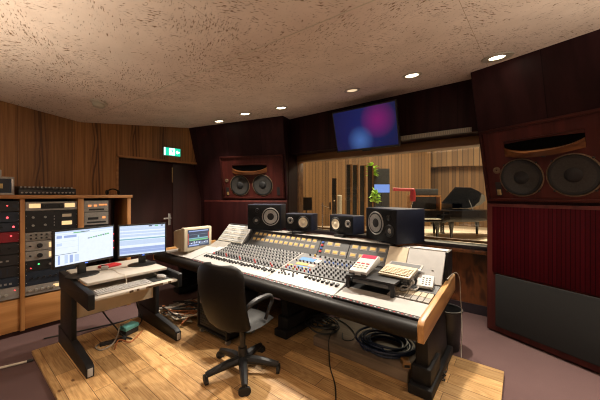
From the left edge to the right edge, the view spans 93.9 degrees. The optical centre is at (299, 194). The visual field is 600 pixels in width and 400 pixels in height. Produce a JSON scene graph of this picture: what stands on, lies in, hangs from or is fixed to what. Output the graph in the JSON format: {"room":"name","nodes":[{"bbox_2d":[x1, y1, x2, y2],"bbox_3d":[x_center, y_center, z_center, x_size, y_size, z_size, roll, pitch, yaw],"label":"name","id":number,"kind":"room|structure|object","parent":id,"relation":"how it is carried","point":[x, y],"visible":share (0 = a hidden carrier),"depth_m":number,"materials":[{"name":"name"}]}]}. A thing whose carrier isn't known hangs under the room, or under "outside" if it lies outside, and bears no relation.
{"room":"studio","nodes":[
{"label":"studio","id":0,"kind":"room"},
{"bbox_2d":[0,101,195,194],"bbox_3d":[-3.496,-0.200,3.356,0.150,3.400,6.100,0,0,38],"label":"wall","id":1,"kind":"structure","parent":0,"point":[38,148],"depth_m":3.77,"materials":[{"name":"brown wood"}]},
{"bbox_2d":[119,158,172,268],"bbox_3d":[-2.502,0.465,4.574,0.128,2.060,0.860,0,0,38],"label":"door","id":2,"kind":"structure","parent":1,"relation":"in","point":[149,183],"depth_m":4.60,"materials":[{"name":"brown wood"}]},
{"bbox_2d":[116,155,196,194],"bbox_3d":[-2.308,0.450,4.737,0.040,2.100,1.420,0,0,38],"label":"trim","id":3,"kind":"structure","parent":1,"relation":"attached to","point":[117,156],"depth_m":4.31,"materials":[{"name":"orange wood"}]},
{"bbox_2d":[163,147,180,156],"bbox_3d":[-2.207,-0.740,4.822,0.040,0.144,0.300,0,0,38],"label":"exit sign","id":4,"kind":"object","parent":1,"relation":"attached to","point":[167,151],"visible":1,"depth_m":4.80,"materials":[{"name":"green plastic"}]},
{"bbox_2d":[173,163,200,271],"bbox_3d":[-2.078,0.465,5.155,0.070,2.060,0.569,0,0,38],"label":"door","id":5,"kind":"structure","parent":1,"relation":"in","point":[186,194],"depth_m":5.09,"materials":[{"name":"brown wood"}]},
{"bbox_2d":[189,116,289,240],"bbox_3d":[-1.071,0.025,5.237,1.800,2.950,0.823,0,0,14],"label":"wall","id":6,"kind":"structure","parent":0,"point":[264,136],"depth_m":5.04,"materials":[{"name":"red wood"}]},
{"bbox_2d":[219,155,284,198],"bbox_3d":[-0.858,-0.315,4.990,1.190,0.763,0.229,0,0,14],"label":"loudspeaker","id":7,"kind":"object","parent":6,"relation":"attached to","point":[256,176],"visible":1,"depth_m":4.98,"materials":[{"name":"red wood"}]},
{"bbox_2d":[288,133,297,230],"bbox_3d":[-0.211,0.200,5.317,0.450,2.600,0.540,0,0,38],"label":"wall","id":8,"kind":"structure","parent":0,"point":[292,159],"depth_m":5.13,"materials":[{"name":"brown wood"}]},
{"bbox_2d":[0,0,599,127],"bbox_3d":[-0.187,-1.389,1.171,8.150,0.782,6.800,0,0,38],"label":"ceiling","id":9,"kind":"structure","parent":0,"point":[57,56],"depth_m":2.15,"materials":[{"name":"paint"}]},
{"bbox_2d":[89,99,107,108],"bbox_3d":[-2.234,-1.003,3.111,0.169,0.074,0.169,0,0,45],"label":"smoke detector","id":10,"kind":"object","parent":9,"relation":"attached to","point":[99,104],"visible":1,"depth_m":3.07,"materials":[{"name":"beige plastic"}]},
{"bbox_2d":[81,0,374,121],"bbox_3d":[-0.018,-1.034,1.776,7.257,0.073,0.006,0,0,35],"label":"trim","id":11,"kind":"structure","parent":9,"relation":"attached to","point":[372,0],"depth_m":1.95,"materials":[{"name":"paint"}]},
{"bbox_2d":[344,88,359,92],"bbox_3d":[0.624,-1.250,3.350,0.191,0.034,0.189,0,0,44],"label":"recessed light","id":12,"kind":"object","parent":9,"relation":"in","point":[351,90],"visible":1,"depth_m":3.35,"materials":[{"name":"glass"}]},
{"bbox_2d":[402,72,421,78],"bbox_3d":[1.175,-1.252,2.937,0.191,0.034,0.189,0,0,44],"label":"recessed light","id":13,"kind":"object","parent":9,"relation":"in","point":[414,74],"visible":1,"depth_m":2.93,"materials":[{"name":"glass"}]},
{"bbox_2d":[481,52,513,62],"bbox_3d":[1.822,-1.270,2.589,0.251,0.042,0.248,0,0,44],"label":"recessed light","id":14,"kind":"object","parent":9,"relation":"in","point":[504,55],"visible":1,"depth_m":2.57,"materials":[{"name":"glass"}]},
{"bbox_2d":[0,283,599,399],"bbox_3d":[-0.202,1.560,1.151,8.150,0.120,6.750,0,0,38],"label":"floor","id":15,"kind":"structure","parent":0,"point":[530,372],"depth_m":2.52,"materials":[{"name":"carpet"}]},
{"bbox_2d":[0,358,33,368],"bbox_3d":[-2.596,1.487,2.403,0.453,0.026,0.029,0,0,-34],"label":"cable","id":16,"kind":"object","parent":15,"relation":"on","point":[32,359],"visible":1,"depth_m":2.46,"materials":[{"name":"beige plastic"}]},
{"bbox_2d":[0,195,131,339],"bbox_3d":[-3.329,0.750,2.951,0.515,1.500,2.675,0,0,38],"label":"cabinet","id":17,"kind":"object","parent":15,"relation":"on","point":[23,314],"visible":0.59,"depth_m":3.14,"materials":[{"name":"orange wood"}]},
{"bbox_2d":[0,176,13,194],"bbox_3d":[-3.358,-0.097,2.927,0.340,0.194,0.490,0,0,38],"label":"equipment case","id":18,"kind":"object","parent":17,"relation":"on","point":[6,183],"visible":0.99,"depth_m":2.97,"materials":[{"name":"silver metal"}]},
{"bbox_2d":[0,286,18,300],"bbox_3d":[-3.272,1.036,2.921,0.362,0.124,0.455,0,0,38],"label":"rack","id":19,"kind":"object","parent":17,"relation":"in","point":[8,293],"visible":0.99,"depth_m":2.94,"materials":[{"name":"black metal"}]},
{"bbox_2d":[0,276,18,288],"bbox_3d":[-3.278,0.919,2.925,0.347,0.099,0.455,0,0,38],"label":"rack","id":20,"kind":"object","parent":17,"relation":"in","point":[10,281],"visible":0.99,"depth_m":2.94,"materials":[{"name":"black metal"}]},
{"bbox_2d":[0,265,18,278],"bbox_3d":[-3.278,0.806,2.925,0.347,0.114,0.455,0,0,38],"label":"rack","id":21,"kind":"object","parent":17,"relation":"in","point":[6,271],"visible":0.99,"depth_m":2.94,"materials":[{"name":"black metal"}]},
{"bbox_2d":[0,254,18,266],"bbox_3d":[-3.278,0.686,2.925,0.347,0.114,0.455,0,0,38],"label":"rack","id":22,"kind":"object","parent":17,"relation":"in","point":[10,259],"visible":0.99,"depth_m":2.94,"materials":[{"name":"black metal"}]},
{"bbox_2d":[0,242,18,254],"bbox_3d":[-3.272,0.564,2.921,0.362,0.119,0.455,0,0,38],"label":"rack","id":23,"kind":"object","parent":17,"relation":"in","point":[11,247],"visible":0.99,"depth_m":2.94,"materials":[{"name":"black metal"}]},
{"bbox_2d":[0,231,18,242],"bbox_3d":[-3.272,0.444,2.921,0.362,0.109,0.455,0,0,38],"label":"rack","id":24,"kind":"object","parent":17,"relation":"in","point":[12,236],"visible":0.99,"depth_m":2.94,"materials":[{"name":"red metal"}]},
{"bbox_2d":[0,222,18,231],"bbox_3d":[-3.272,0.337,2.921,0.362,0.094,0.455,0,0,38],"label":"rack","id":25,"kind":"object","parent":17,"relation":"in","point":[4,226],"visible":0.99,"depth_m":2.94,"materials":[{"name":"black metal"}]},
{"bbox_2d":[0,211,18,221],"bbox_3d":[-3.272,0.232,2.921,0.362,0.104,0.455,0,0,38],"label":"rack","id":26,"kind":"object","parent":17,"relation":"in","point":[12,216],"visible":0.99,"depth_m":2.94,"materials":[{"name":"black metal"}]},
{"bbox_2d":[0,201,18,211],"bbox_3d":[-3.272,0.117,2.921,0.362,0.112,0.455,0,0,38],"label":"rack","id":27,"kind":"object","parent":17,"relation":"in","point":[5,206],"visible":1,"depth_m":2.94,"materials":[{"name":"black metal"}]},
{"bbox_2d":[25,258,50,271],"bbox_3d":[-2.962,0.781,3.311,0.362,0.108,0.454,0,0,38],"label":"rack","id":28,"kind":"object","parent":17,"relation":"in","point":[34,265],"visible":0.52,"depth_m":3.11,"materials":[{"name":"black metal"}]},
{"bbox_2d":[25,249,50,261],"bbox_3d":[-2.962,0.670,3.311,0.362,0.102,0.454,0,0,38],"label":"rack","id":29,"kind":"object","parent":17,"relation":"in","point":[46,253],"visible":0.49,"depth_m":3.11,"materials":[{"name":"black metal"}]},
{"bbox_2d":[25,239,50,251],"bbox_3d":[-2.962,0.562,3.311,0.362,0.102,0.454,0,0,38],"label":"rack","id":30,"kind":"object","parent":17,"relation":"in","point":[40,244],"visible":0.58,"depth_m":3.11,"materials":[{"name":"black metal"}]},
{"bbox_2d":[25,231,50,241],"bbox_3d":[-2.962,0.460,3.311,0.362,0.091,0.454,0,0,38],"label":"rack","id":31,"kind":"object","parent":17,"relation":"in","point":[43,235],"visible":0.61,"depth_m":3.11,"materials":[{"name":"black metal"}]},
{"bbox_2d":[25,280,59,295],"bbox_3d":[-2.962,1.047,3.311,0.362,0.099,0.454,0,0,38],"label":"rack","id":32,"kind":"object","parent":17,"relation":"in","point":[49,286],"visible":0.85,"depth_m":3.13,"materials":[{"name":"black metal"}]},
{"bbox_2d":[15,186,75,194],"bbox_3d":[-2.987,-0.050,3.300,0.316,0.100,0.495,0,0,38],"label":"mixer","id":33,"kind":"object","parent":17,"relation":"on","point":[19,190],"visible":0.98,"depth_m":3.19,"materials":[{"name":"black metal"}]},
{"bbox_2d":[25,265,76,285],"bbox_3d":[-2.962,0.916,3.311,0.362,0.150,0.454,0,0,38],"label":"rack","id":34,"kind":"object","parent":17,"relation":"in","point":[44,275],"visible":0.59,"depth_m":3.14,"materials":[{"name":"black metal"}]},
{"bbox_2d":[25,210,76,232],"bbox_3d":[-2.962,0.294,3.311,0.362,0.229,0.454,0,0,38],"label":"rack","id":35,"kind":"object","parent":17,"relation":"in","point":[43,220],"visible":0.99,"depth_m":3.19,"materials":[{"name":"black metal"}]},
{"bbox_2d":[25,201,76,210],"bbox_3d":[-2.962,0.125,3.311,0.362,0.097,0.454,0,0,38],"label":"rack","id":36,"kind":"object","parent":17,"relation":"in","point":[39,205],"visible":1,"depth_m":3.21,"materials":[{"name":"black metal"}]},
{"bbox_2d":[84,211,107,224],"bbox_3d":[-2.705,0.294,3.646,0.347,0.159,0.258,0,0,38],"label":"rack","id":37,"kind":"object","parent":17,"relation":"in","point":[98,217],"visible":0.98,"depth_m":3.53,"materials":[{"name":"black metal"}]},
{"bbox_2d":[84,200,107,211],"bbox_3d":[-2.705,0.140,3.646,0.347,0.137,0.258,0,0,38],"label":"rack","id":38,"kind":"object","parent":17,"relation":"in","point":[89,205],"visible":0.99,"depth_m":3.54,"materials":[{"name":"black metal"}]},
{"bbox_2d":[105,188,120,194],"bbox_3d":[-2.566,-0.047,3.842,0.068,0.088,0.168,0,0,38],"label":"headphones","id":39,"kind":"object","parent":17,"relation":"on","point":[106,191],"visible":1,"depth_m":3.83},
{"bbox_2d":[44,317,136,338],"bbox_3d":[-2.193,1.492,3.282,1.200,0.012,0.096,0,0,-42],"label":"loose cable","id":40,"kind":"object","parent":15,"relation":"on","point":[134,317],"visible":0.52,"depth_m":3.15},
{"bbox_2d":[32,294,503,399],"bbox_3d":[-0.414,1.467,2.483,3.500,0.064,2.390,0,0,38],"label":"wooden platform","id":41,"kind":"object","parent":15,"relation":"on","point":[154,366],"depth_m":2.31,"materials":[{"name":"brown wood"}]},
{"bbox_2d":[95,323,124,350],"bbox_3d":[-1.887,1.401,2.798,0.139,0.135,0.338,0,0,10],"label":"loose cable","id":42,"kind":"object","parent":41,"relation":"on","point":[96,348],"visible":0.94,"depth_m":2.73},
{"bbox_2d":[102,311,131,338],"bbox_3d":[-1.885,1.309,2.879,0.374,0.306,0.039,0,0,9],"label":"loose cable","id":43,"kind":"object","parent":41,"relation":"on","point":[109,320],"visible":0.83,"depth_m":2.88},
{"bbox_2d":[58,258,181,378],"bbox_3d":[-1.795,1.109,2.808,0.935,0.714,0.792,0,0,38],"label":"computer desk","id":44,"kind":"object","parent":41,"relation":"on","point":[77,300],"visible":0.93,"depth_m":2.70,"materials":[{"name":"white laminate"}]},
{"bbox_2d":[51,225,113,278],"bbox_3d":[-2.047,0.528,2.636,0.230,0.448,0.517,0,0,23],"label":"computer monitor","id":45,"kind":"object","parent":44,"relation":"on","point":[79,247],"visible":1,"depth_m":2.58,"materials":[{"name":"black plastic"}]},
{"bbox_2d":[98,262,121,267],"bbox_3d":[-2.001,0.739,2.946,0.120,0.026,0.180,0,0,24],"label":"pouch","id":46,"kind":"object","parent":44,"relation":"on","point":[113,264],"visible":0.8,"depth_m":2.94,"materials":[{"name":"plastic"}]},
{"bbox_2d":[66,258,166,285],"bbox_3d":[-1.863,0.765,2.862,0.680,0.026,0.686,0,0,38],"label":"shelf","id":47,"kind":"object","parent":44,"relation":"attached to","point":[108,275],"depth_m":2.75,"materials":[{"name":"white laminate"}]},
{"bbox_2d":[93,279,151,295],"bbox_3d":[-1.599,0.829,2.537,0.150,0.018,0.440,0,0,38],"label":"keyboard","id":48,"kind":"object","parent":44,"relation":"on","point":[111,289],"visible":0.98,"depth_m":2.50,"materials":[{"name":"plastic"}]},
{"bbox_2d":[86,272,176,300],"bbox_3d":[-1.608,0.849,2.677,0.470,0.022,0.713,0,0,38],"label":"keyboard tray","id":49,"kind":"object","parent":44,"relation":"on","point":[117,282],"depth_m":2.62,"materials":[{"name":"white laminate"}]},
{"bbox_2d":[118,222,165,266],"bbox_3d":[-1.712,0.530,3.039,0.454,0.444,0.230,0,0,-38],"label":"computer monitor","id":50,"kind":"object","parent":44,"relation":"on","point":[140,240],"visible":1,"depth_m":2.98,"materials":[{"name":"black plastic"}]},
{"bbox_2d":[145,274,173,281],"bbox_3d":[-1.411,0.836,2.828,0.190,0.004,0.220,0,0,38],"label":"mouse pad","id":51,"kind":"object","parent":44,"relation":"on","point":[154,278],"visible":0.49,"depth_m":2.80,"materials":[{"name":"black rubber"}]},
{"bbox_2d":[114,330,142,349],"bbox_3d":[-1.716,1.445,2.825,0.105,0.042,0.367,0,0,21],"label":"loose cable","id":52,"kind":"object","parent":41,"relation":"on","point":[142,330],"visible":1,"depth_m":2.77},
{"bbox_2d":[119,321,138,335],"bbox_3d":[-1.820,1.421,2.981,0.104,0.090,0.154,0,0,21],"label":"power adaptor","id":53,"kind":"object","parent":41,"relation":"on","point":[130,327],"visible":0.81,"depth_m":2.95,"materials":[{"name":"green plastic"}]},
{"bbox_2d":[197,286,257,345],"bbox_3d":[-0.775,1.221,2.993,0.510,0.490,0.400,0,0,38],"label":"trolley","id":54,"kind":"object","parent":41,"relation":"on","point":[203,323],"visible":0.31,"depth_m":2.90,"materials":[{"name":"black metal"}]},
{"bbox_2d":[197,262,279,396],"bbox_3d":[-0.492,0.992,2.330,0.615,0.941,0.653,0,0,30],"label":"office chair","id":55,"kind":"object","parent":41,"relation":"on","point":[221,289],"visible":1,"depth_m":2.08,"materials":[{"name":"black plastic"}]},
{"bbox_2d":[153,223,454,399],"bbox_3d":[-0.368,0.962,3.400,3.818,1.008,1.077,0,0,38],"label":"mixing console","id":56,"kind":"object","parent":41,"relation":"on","point":[307,272],"visible":0.95,"depth_m":2.67,"materials":[{"name":"grey metal"}]},
{"bbox_2d":[174,226,210,253],"bbox_3d":[-1.606,0.654,4.178,0.344,0.375,0.440,0,0,38],"label":"monitor","id":57,"kind":"object","parent":56,"relation":"on","point":[188,240],"visible":0.92,"depth_m":4.03,"materials":[{"name":"beige plastic"}]},
{"bbox_2d":[292,230,307,233],"bbox_3d":[0.009,0.490,3.711,0.202,0.060,0.235,0,0,27],"label":"speaker stand","id":58,"kind":"object","parent":56,"relation":"on","point":[293,231],"visible":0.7,"depth_m":3.62,"materials":[{"name":"black metal"}]},
{"bbox_2d":[286,213,317,230],"bbox_3d":[0.018,0.352,3.728,0.382,0.215,0.216,0,0,27],"label":"monitor","id":59,"kind":"object","parent":58,"relation":"on","point":[294,221],"visible":1,"depth_m":3.64,"materials":[{"name":"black plastic"}]},
{"bbox_2d":[334,233,354,237],"bbox_3d":[0.546,0.490,3.396,0.235,0.060,0.202,0,0,-39],"label":"speaker stand","id":60,"kind":"object","parent":56,"relation":"on","point":[341,235],"visible":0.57,"depth_m":3.33,"materials":[{"name":"black metal"}]},
{"bbox_2d":[330,214,363,234],"bbox_3d":[0.561,0.352,3.408,0.216,0.215,0.382,0,0,-39],"label":"monitor","id":61,"kind":"object","parent":60,"relation":"on","point":[339,223],"visible":1,"depth_m":3.30,"materials":[{"name":"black plastic"}]},
{"bbox_2d":[346,268,402,297],"bbox_3d":[0.688,0.757,2.484,0.435,0.115,0.375,0,0,38],"label":"shelf","id":62,"kind":"object","parent":56,"relation":"on","point":[373,278],"visible":0.65,"depth_m":2.36,"materials":[{"name":"black metal"}]},
{"bbox_2d":[349,254,379,275],"bbox_3d":[0.588,0.626,2.531,0.160,0.122,0.336,0,0,36],"label":"controller","id":63,"kind":"object","parent":62,"relation":"on","point":[365,264],"visible":1,"depth_m":2.48,"materials":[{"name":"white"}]},
{"bbox_2d":[378,264,417,279],"bbox_3d":[0.846,0.659,2.421,0.270,0.057,0.200,0,0,41],"label":"keyboard","id":64,"kind":"object","parent":62,"relation":"on","point":[392,270],"visible":1,"depth_m":2.39,"materials":[{"name":"beige plastic"}]},
{"bbox_2d":[388,260,423,271],"bbox_3d":[0.959,0.646,2.555,0.300,0.036,0.108,0,0,38],"label":"tray","id":65,"kind":"object","parent":56,"relation":"on","point":[419,267],"visible":0.76,"depth_m":2.54,"materials":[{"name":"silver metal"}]},
{"bbox_2d":[401,275,416,284],"bbox_3d":[0.966,0.729,2.472,0.086,0.084,0.177,0,0,45],"label":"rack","id":66,"kind":"object","parent":56,"relation":"on","point":[404,281],"visible":0.41,"depth_m":2.43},
{"bbox_2d":[400,273,434,290],"bbox_3d":[0.992,0.734,2.359,0.242,0.119,0.280,0,0,40],"label":"telephone","id":67,"kind":"object","parent":56,"relation":"on","point":[423,281],"visible":0.84,"depth_m":2.35,"materials":[{"name":"plastic"}]},
{"bbox_2d":[447,272,461,357],"bbox_3d":[1.405,1.080,2.506,0.064,0.756,0.359,0,0,44],"label":"hanging cable","id":68,"kind":"object","parent":56,"relation":"hanging from","point":[454,272],"visible":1,"depth_m":2.61,"materials":[{"name":"rubber"}]},
{"bbox_3d":[1.029,0.494,3.043,0.310,0.011,0.410,0,0,-24],"label":"pad","id":69,"kind":"object","parent":56,"relation":"on","visible":0},
{"bbox_2d":[366,207,424,244],"bbox_3d":[1.012,0.316,3.036,0.386,0.345,0.490,0,0,-23],"label":"monitor","id":70,"kind":"object","parent":69,"relation":"on","point":[394,225],"visible":1,"depth_m":2.85,"materials":[{"name":"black plastic"}]},
{"bbox_2d":[328,330,336,399],"bbox_3d":[0.258,1.413,2.252,0.056,0.104,1.164,0,0,5],"label":"loose cable","id":71,"kind":"object","parent":41,"relation":"on","point":[332,330],"visible":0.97,"depth_m":2.33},
{"bbox_2d":[313,318,415,382],"bbox_3d":[0.684,1.377,2.698,0.912,0.176,0.645,0,0,38],"label":"board","id":72,"kind":"object","parent":41,"relation":"on","point":[352,350],"depth_m":2.51,"materials":[{"name":"wood"}]},
{"bbox_2d":[304,315,339,334],"bbox_3d":[0.226,1.328,2.898,0.395,0.087,0.292,0,0,38],"label":"cable coil","id":73,"kind":"object","parent":72,"relation":"on","point":[318,319],"visible":1,"depth_m":2.87,"materials":[{"name":"rubber"}]},
{"bbox_2d":[334,317,354,340],"bbox_3d":[0.464,1.369,2.891,0.147,0.009,0.522,0,0,-3],"label":"loose cable","id":74,"kind":"object","parent":72,"relation":"on","point":[334,317],"visible":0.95,"depth_m":2.79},
{"bbox_2d":[401,356,410,368],"bbox_3d":[0.853,1.351,2.260,0.060,0.045,0.102,0,0,9],"label":"block","id":75,"kind":"object","parent":72,"relation":"on","point":[405,362],"visible":1,"depth_m":2.22,"materials":[{"name":"brown wood"}]},
{"bbox_3d":[-1.400,1.398,3.433,0.519,0.039,0.437,0,0,39],"label":"cable","id":76,"kind":"object","parent":41,"relation":"on","visible":0},
{"bbox_2d":[159,305,190,318],"bbox_3d":[-1.426,1.369,3.417,0.524,0.057,0.393,0,0,38],"label":"cable","id":77,"kind":"object","parent":76,"relation":"on","point":[180,317],"visible":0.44,"depth_m":3.26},
{"bbox_3d":[-1.325,1.408,3.407,0.434,0.058,0.475,0,0,39],"label":"cable","id":78,"kind":"object","parent":41,"relation":"on","visible":0},
{"bbox_2d":[168,300,196,315],"bbox_3d":[-1.351,1.384,3.401,0.478,0.053,0.374,0,0,19],"label":"cable","id":79,"kind":"object","parent":78,"relation":"on","point":[187,300],"visible":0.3,"depth_m":3.21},
{"bbox_2d":[162,304,196,315],"bbox_3d":[-1.419,1.370,3.360,0.583,0.063,0.293,0,0,6],"label":"cable","id":80,"kind":"object","parent":79,"relation":"on","point":[194,310],"visible":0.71,"depth_m":3.27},
{"bbox_2d":[171,301,196,309],"bbox_3d":[-1.309,1.349,3.401,0.627,0.045,0.281,0,0,4],"label":"cable","id":81,"kind":"object","parent":79,"relation":"on","point":[184,302],"visible":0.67,"depth_m":3.39,"materials":[{"name":"rubber"}]},
{"bbox_3d":[-1.372,1.411,3.421,0.616,0.059,0.474,0,0,39],"label":"cable","id":82,"kind":"object","parent":41,"relation":"on","visible":0},
{"bbox_2d":[159,300,196,319],"bbox_3d":[-1.378,1.404,3.427,0.506,0.065,0.567,0,0,38],"label":"cable","id":83,"kind":"object","parent":82,"relation":"on","point":[195,300],"visible":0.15,"depth_m":3.18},
{"bbox_2d":[159,299,191,308],"bbox_3d":[-1.388,1.373,3.537,0.683,0.047,0.269,0,0,-11],"label":"cable","id":84,"kind":"object","parent":83,"relation":"on","point":[174,304],"visible":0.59,"depth_m":3.41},
{"bbox_2d":[445,303,462,352],"bbox_3d":[1.451,1.302,2.756,0.268,0.392,0.268,0,0,38],"label":"waste bin","id":85,"kind":"object","parent":15,"relation":"on","point":[452,312],"visible":0.45,"depth_m":2.65,"materials":[{"name":"black plastic"}]},
{"bbox_2d":[303,151,430,225],"bbox_3d":[-0.693,-1.000,13.660,14.000,5.000,0.152,0,0,1],"label":"wall","id":86,"kind":"structure","parent":0,"point":[409,170],"depth_m":13.55,"materials":[{"name":"brown wood"}]},
{"bbox_2d":[290,79,477,155],"bbox_3d":[1.043,-1.147,4.403,3.050,0.805,0.490,0,0,38],"label":"wall header","id":87,"kind":"structure","parent":0,"point":[451,106],"depth_m":3.70,"materials":[{"name":"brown wood"}]},
{"bbox_2d":[332,99,400,152],"bbox_3d":[0.955,-0.896,3.899,0.925,0.583,0.437,0,0,38],"label":"television","id":88,"kind":"object","parent":87,"relation":"attached to","point":[373,126],"visible":1,"depth_m":3.75,"materials":[{"name":"glass"}]},
{"bbox_2d":[297,135,479,162],"bbox_3d":[1.205,-0.688,4.447,3.350,0.115,0.220,0,0,38],"label":"trim","id":89,"kind":"structure","parent":87,"relation":"attached to","point":[470,141],"depth_m":4.09,"materials":[{"name":"brown wood"}]},
{"bbox_2d":[400,127,471,139],"bbox_3d":[1.675,-0.772,3.567,0.880,0.055,0.030,0,0,38],"label":"air vent","id":90,"kind":"object","parent":87,"relation":"in","point":[468,129],"visible":0.9,"depth_m":3.51,"materials":[{"name":"silver metal"}]},
{"bbox_2d":[318,224,486,243],"bbox_3d":[3.082,1.560,10.300,16.000,0.120,11.240,0,0,38],"label":"floor","id":91,"kind":"structure","parent":0,"point":[459,232],"depth_m":11.05,"materials":[{"name":"wood"}]},
{"bbox_2d":[303,197,311,212],"bbox_3d":[0.206,0.773,5.840,0.433,1.447,0.497,0,0,2],"label":"music stand","id":92,"kind":"object","parent":91,"relation":"on","point":[307,201],"visible":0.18,"depth_m":5.83,"materials":[{"name":"black metal"}]},
{"bbox_2d":[322,202,330,226],"bbox_3d":[0.490,0.830,6.127,0.296,1.340,0.296,0,0,-42],"label":"microphone stand","id":93,"kind":"object","parent":91,"relation":"on","point":[329,207],"visible":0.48,"depth_m":6.12,"materials":[{"name":"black metal"}]},
{"bbox_2d":[332,178,335,213],"bbox_3d":[1.130,0.475,9.257,0.140,2.050,0.145,0,0,2],"label":"column","id":94,"kind":"structure","parent":91,"relation":"on","point":[333,179],"depth_m":9.19,"materials":[{"name":"fabric"}]},
{"bbox_2d":[337,195,341,213],"bbox_3d":[1.271,0.750,9.020,0.150,1.500,0.148,0,0,38],"label":"tube","id":95,"kind":"object","parent":91,"relation":"on","point":[339,197],"visible":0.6,"depth_m":8.96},
{"bbox_2d":[346,164,351,214],"bbox_3d":[1.618,0.240,9.233,0.165,2.520,0.300,0,0,3],"label":"acoustic panel","id":96,"kind":"object","parent":91,"relation":"on","point":[348,167],"visible":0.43,"depth_m":9.18,"materials":[{"name":"fabric"}]},
{"bbox_2d":[353,164,357,214],"bbox_3d":[1.822,0.250,9.217,0.165,2.500,0.300,0,0,3],"label":"acoustic panel","id":97,"kind":"object","parent":91,"relation":"on","point":[355,167],"visible":0.43,"depth_m":9.17,"materials":[{"name":"fabric"}]},
{"bbox_2d":[360,165,365,230],"bbox_3d":[2.058,0.260,9.177,0.165,2.480,0.300,0,0,3],"label":"acoustic panel","id":98,"kind":"object","parent":91,"relation":"on","point":[362,168],"visible":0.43,"depth_m":9.13,"materials":[{"name":"fabric"}]},
{"bbox_2d":[368,165,373,207],"bbox_3d":[2.302,0.270,9.130,0.165,2.460,0.300,0,0,3],"label":"acoustic panel","id":99,"kind":"object","parent":91,"relation":"on","point":[370,168],"visible":0.43,"depth_m":9.08,"materials":[{"name":"fabric"}]},
{"bbox_2d":[366,162,379,176],"bbox_3d":[2.488,0.172,9.748,0.548,2.656,0.542,0,0,38],"label":"potted plant","id":100,"kind":"object","parent":91,"relation":"on","point":[371,163],"visible":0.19,"depth_m":9.66,"materials":[{"name":"green plant"}]},
{"bbox_2d":[369,187,381,206],"bbox_3d":[2.196,0.632,8.195,0.406,1.735,0.382,0,0,38],"label":"potted plant","id":101,"kind":"object","parent":91,"relation":"on","point":[374,196],"visible":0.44,"depth_m":8.17,"materials":[{"name":"green plant"}]},
{"bbox_2d":[374,169,389,206],"bbox_3d":[2.828,0.290,9.787,0.580,2.420,0.200,0,0,2],"label":"screen","id":102,"kind":"object","parent":91,"relation":"on","point":[384,174],"visible":0.18,"depth_m":9.76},
{"bbox_2d":[374,184,389,206],"bbox_3d":[2.638,0.575,9.027,0.372,1.850,0.372,0,0,-42],"label":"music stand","id":103,"kind":"object","parent":91,"relation":"on","point":[382,188],"visible":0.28,"depth_m":9.00,"materials":[{"name":"blue"}]},
{"bbox_2d":[393,188,415,207],"bbox_3d":[3.281,0.635,8.803,0.702,1.730,0.320,0,0,3],"label":"lamp","id":104,"kind":"object","parent":91,"relation":"on","point":[412,190],"visible":0.63,"depth_m":8.76,"materials":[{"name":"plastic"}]},
{"bbox_2d":[425,209,445,239],"bbox_3d":[4.066,1.010,10.117,1.520,0.980,2.080,0,0,6],"label":"grand piano","id":105,"kind":"object","parent":91,"relation":"on","point":[437,216],"visible":0.26,"depth_m":9.21,"materials":[{"name":"black paint"}]},
{"bbox_2d":[407,189,440,210],"bbox_3d":[4.198,0.155,9.491,1.000,0.720,0.350,0,0,3],"label":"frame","id":106,"kind":"object","parent":105,"relation":"on","point":[425,198],"visible":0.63,"depth_m":9.57,"materials":[{"name":"orange wood"}]},
{"bbox_2d":[432,187,486,237],"bbox_3d":[5.814,0.613,10.062,2.080,1.774,1.526,0,0,-1],"label":"grand piano","id":107,"kind":"object","parent":91,"relation":"on","point":[456,205],"visible":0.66,"depth_m":9.88,"materials":[{"name":"black paint"}]},
{"bbox_2d":[396,245,486,305],"bbox_3d":[1.208,1.105,4.450,3.350,0.790,0.170,0,0,38],"label":"wall","id":108,"kind":"structure","parent":0,"point":[471,269],"depth_m":3.57,"materials":[{"name":"brown wood"}]},
{"bbox_2d":[298,147,486,243],"bbox_3d":[1.185,0.001,4.501,3.450,1.262,0.200,0,0,38],"label":"window","id":109,"kind":"structure","parent":108,"relation":"in","point":[300,165],"depth_m":5.38,"materials":[{"name":"brown wood"}]},
{"bbox_2d":[306,229,486,254],"bbox_3d":[1.177,0.658,4.411,3.350,0.053,0.230,0,0,38],"label":"trim","id":110,"kind":"structure","parent":108,"relation":"attached to","point":[474,246],"depth_m":3.73,"materials":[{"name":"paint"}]},
{"bbox_2d":[449,299,486,316],"bbox_3d":[1.151,1.440,4.378,3.350,0.120,0.015,0,0,38],"label":"baseboard","id":111,"kind":"structure","parent":108,"relation":"attached to","point":[467,307],"depth_m":3.55,"materials":[{"name":"paint"}]},
{"bbox_2d":[431,147,481,167],"bbox_3d":[6.856,-2.310,13.841,6.300,2.180,0.400,0,0,38],"label":"wall","id":112,"kind":"structure","parent":0,"point":[462,157],"depth_m":13.18,"materials":[{"name":"brown wood"}]},
{"bbox_2d":[431,166,486,227],"bbox_3d":[6.519,-1.000,14.620,16.000,5.000,0.200,0,0,38],"label":"wall","id":113,"kind":"structure","parent":0,"point":[444,179],"depth_m":13.54,"materials":[{"name":"brown wood"}]},
{"bbox_2d":[471,29,599,373],"bbox_3d":[2.702,-0.050,2.115,0.854,3.100,2.400,0,0,-26],"label":"wall","id":114,"kind":"structure","parent":0,"point":[543,258],"depth_m":2.59,"materials":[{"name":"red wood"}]},
{"bbox_2d":[478,108,599,202],"bbox_3d":[2.274,-0.315,2.597,0.229,0.763,1.120,0,0,-26],"label":"loudspeaker","id":115,"kind":"object","parent":114,"relation":"attached to","point":[553,159],"visible":1,"depth_m":2.59,"materials":[{"name":"red wood"}]},
{"bbox_3d":[-0.478,0.494,4.103,0.410,0.011,0.240,0,0,11],"label":"pad","id":116,"kind":"object","parent":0,"visible":0},
{"bbox_2d":[248,204,285,229],"bbox_3d":[-0.481,0.310,4.085,0.490,0.355,0.316,0,0,11],"label":"monitor","id":117,"kind":"object","parent":116,"relation":"on","point":[260,216],"visible":1,"depth_m":3.94,"materials":[{"name":"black plastic"}]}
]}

